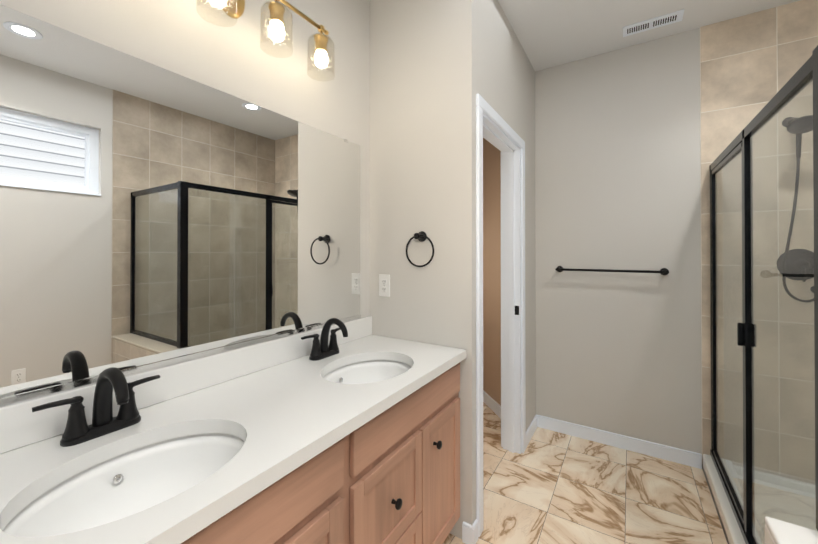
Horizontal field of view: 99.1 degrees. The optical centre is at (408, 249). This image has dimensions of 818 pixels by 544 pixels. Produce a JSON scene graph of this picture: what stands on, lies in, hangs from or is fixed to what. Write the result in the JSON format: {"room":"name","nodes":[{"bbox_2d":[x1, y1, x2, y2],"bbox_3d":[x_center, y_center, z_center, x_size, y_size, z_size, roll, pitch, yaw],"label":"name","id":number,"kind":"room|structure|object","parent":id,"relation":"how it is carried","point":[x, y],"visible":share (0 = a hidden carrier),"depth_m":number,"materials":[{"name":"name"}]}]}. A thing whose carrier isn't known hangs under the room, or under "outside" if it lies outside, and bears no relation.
{"room":"bathroom","nodes":[
{"label":"bathroom","id":0,"kind":"room"},
{"bbox_2d":[0,0,369,406],"bbox_3d":[-0.852,-0.022,1.030,0.130,2.740,2.440,0,0,32],"label":"wall","id":1,"kind":"structure","parent":0,"point":[152,216],"depth_m":1.09,"materials":[{"name":"white paint"}]},
{"bbox_2d":[0,316,371,451],"bbox_3d":[-0.716,0.409,1.117,0.019,0.102,1.896,0,0,32],"label":"backsplash","id":2,"kind":"structure","parent":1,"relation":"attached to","point":[17,429],"depth_m":1.12,"materials":[{"name":"white stone"}]},
{"bbox_2d":[196,0,334,81],"bbox_3d":[-0.572,-0.867,1.213,0.171,0.254,0.774,0,0,32],"label":"sconce","id":3,"kind":"object","parent":1,"relation":"attached to","point":[234,9],"visible":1,"depth_m":1.29,"materials":[{"name":"gold metal"}]},
{"bbox_2d":[370,0,447,346],"bbox_3d":[0.017,-0.017,1.853,0.480,2.740,0.120,0,0,32],"label":"wall","id":4,"kind":"structure","parent":0,"point":[408,119],"depth_m":1.79,"materials":[{"name":"white paint"}]},
{"bbox_2d":[379,274,389,296],"bbox_3d":[-0.132,0.193,1.870,0.072,0.118,0.008,0,0,32],"label":"outlet","id":5,"kind":"object","parent":4,"relation":"attached to","point":[384,285],"visible":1,"depth_m":1.87,"materials":[{"name":"white plastic"}]},
{"bbox_2d":[406,231,433,266],"bbox_3d":[0.059,-0.003,1.715,0.162,0.179,0.067,0,0,32],"label":"towel ring","id":6,"kind":"object","parent":4,"relation":"attached to","point":[421,236],"visible":1,"depth_m":1.70,"materials":[{"name":"black metal"}]},
{"bbox_2d":[483,138,500,405],"bbox_3d":[0.700,-0.009,3.264,0.100,2.740,1.250,0,0,-13],"label":"wall","id":7,"kind":"structure","parent":0,"point":[491,274],"depth_m":3.00,"materials":[{"name":"beige paint"}]},
{"bbox_2d":[483,390,500,418],"bbox_3d":[0.645,1.316,3.243,0.014,0.090,1.250,0,0,-13],"label":"baseboard","id":8,"kind":"structure","parent":7,"relation":"attached to","point":[493,405],"depth_m":2.94,"materials":[{"name":"white wood"}]},
{"bbox_2d":[448,0,535,538],"bbox_3d":[0.616,-0.015,2.238,0.120,2.740,1.410,0,0,32],"label":"wall","id":9,"kind":"structure","parent":0,"point":[489,62],"depth_m":1.66,"materials":[{"name":"white paint"}]},
{"bbox_2d":[476,93,525,536],"bbox_3d":[0.495,0.308,2.046,0.154,2.091,0.862,0,0,32],"label":"door frame","id":10,"kind":"structure","parent":9,"relation":"attached to","point":[495,129],"depth_m":2.33,"materials":[{"name":"white wood"}]},
{"bbox_2d":[526,414,537,447],"bbox_3d":[0.875,1.312,2.515,0.014,0.090,0.333,0,0,32],"label":"baseboard","id":11,"kind":"structure","parent":9,"relation":"attached to","point":[533,426],"depth_m":2.51,"materials":[{"name":"white wood"}]},
{"bbox_2d":[443,402,726,543],"bbox_3d":[0.500,1.375,1.486,3.680,0.050,4.670,0,0,32],"label":"floor","id":12,"kind":"structure","parent":0,"point":[547,486],"depth_m":1.91,"materials":[{"name":"tile"}]},
{"bbox_2d":[172,356,466,543],"bbox_3d":[-0.477,0.923,0.963,0.584,0.850,1.896,0,0,32],"label":"bathroom vanity","id":13,"kind":"object","parent":12,"relation":"on","point":[340,432],"depth_m":1.07,"materials":[{"name":"brown wood"}]},
{"bbox_2d":[0,336,466,543],"bbox_3d":[-0.482,0.479,0.969,0.572,0.037,1.896,0,0,32],"label":"countertop","id":14,"kind":"structure","parent":13,"relation":"on","point":[289,411],"depth_m":0.91,"materials":[{"name":"white stone"}]},
{"bbox_2d":[28,367,163,447],"bbox_3d":[-0.730,0.374,0.856,0.158,0.170,0.249,0,0,32],"label":"faucet","id":15,"kind":"object","parent":14,"relation":"on","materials":[{"name":"black metal"}]},
{"bbox_2d":[0,420,255,543],"bbox_3d":[-0.565,0.573,0.751,0.350,0.178,0.441,0,0,32],"label":"sink","id":16,"kind":"object","parent":14,"relation":"in","point":[61,509],"depth_m":0.83,"materials":[{"name":"white ceramic"}]},
{"bbox_2d":[300,318,351,359],"bbox_3d":[-0.324,0.378,1.498,0.158,0.170,0.249,0,0,32],"label":"faucet","id":17,"kind":"object","parent":14,"relation":"on","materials":[{"name":"black metal"}]},
{"bbox_2d":[316,352,415,387],"bbox_3d":[-0.159,0.577,1.393,0.350,0.178,0.441,0,0,32],"label":"sink","id":18,"kind":"object","parent":14,"relation":"in","point":[365,371],"depth_m":1.56,"materials":[{"name":"white ceramic"}]},
{"bbox_2d":[702,454,815,543],"bbox_3d":[1.828,1.299,1.283,0.962,0.100,1.460,0,0,32],"label":"shower pan","id":19,"kind":"object","parent":12,"relation":"on","point":[730,527],"visible":0.54,"depth_m":1.80,"materials":[{"name":"white"}]},
{"bbox_2d":[710,45,817,543],"bbox_3d":[1.824,0.249,1.261,0.936,1.996,1.513,0,0,32],"label":"shower enclosure","id":20,"kind":"object","parent":19,"relation":"on","point":[800,263],"visible":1,"depth_m":1.48,"materials":[{"name":"black"}]},
{"bbox_2d":[535,28,701,453],"bbox_3d":[1.890,-0.015,2.195,2.080,2.740,0.120,0,0,32],"label":"wall","id":21,"kind":"structure","parent":0,"point":[617,164],"depth_m":2.39,"materials":[{"name":"white paint"}]},
{"bbox_2d":[555,266,668,274],"bbox_3d":[1.373,0.144,2.405,0.678,0.048,0.074,0,0,32],"label":"rail","id":22,"kind":"object","parent":21,"relation":"attached to","point":[663,271],"visible":1,"depth_m":2.36,"materials":[{"name":"black metal"}]},
{"bbox_2d":[538,415,701,468],"bbox_3d":[1.393,1.311,2.423,0.988,0.090,0.014,0,0,32],"label":"baseboard","id":23,"kind":"structure","parent":21,"relation":"attached to","point":[637,445],"depth_m":2.37,"materials":[{"name":"white wood"}]},
{"bbox_2d":[700,0,817,483],"bbox_3d":[2.224,-0.017,1.909,0.970,2.740,0.006,0,0,32],"label":"wall tile","id":24,"kind":"structure","parent":21,"relation":"attached to","point":[752,64],"depth_m":2.02,"materials":[{"name":"beige tile"}]},
{"bbox_2d":[498,0,799,70],"bbox_3d":[0.500,-1.429,1.503,3.680,0.080,4.670,0,0,32],"label":"ceiling","id":25,"kind":"structure","parent":0,"point":[550,33],"depth_m":2.11,"materials":[{"name":"white paint"}]},
{"bbox_2d":[623,9,684,36],"bbox_3d":[1.488,-1.382,2.138,0.304,0.006,0.116,0,0,32],"label":"ceiling vent","id":26,"kind":"object","parent":25,"relation":"in","point":[656,22],"visible":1,"depth_m":2.13,"materials":[{"name":"white metal"}]},
{"bbox_2d":[765,516,817,543],"bbox_3d":[1.366,1.035,0.613,1.029,0.620,0.165,0,0,32],"label":"shower bench","id":27,"kind":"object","parent":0,"point":[777,531],"depth_m":0.90,"materials":[{"name":"tile"}]}
]}

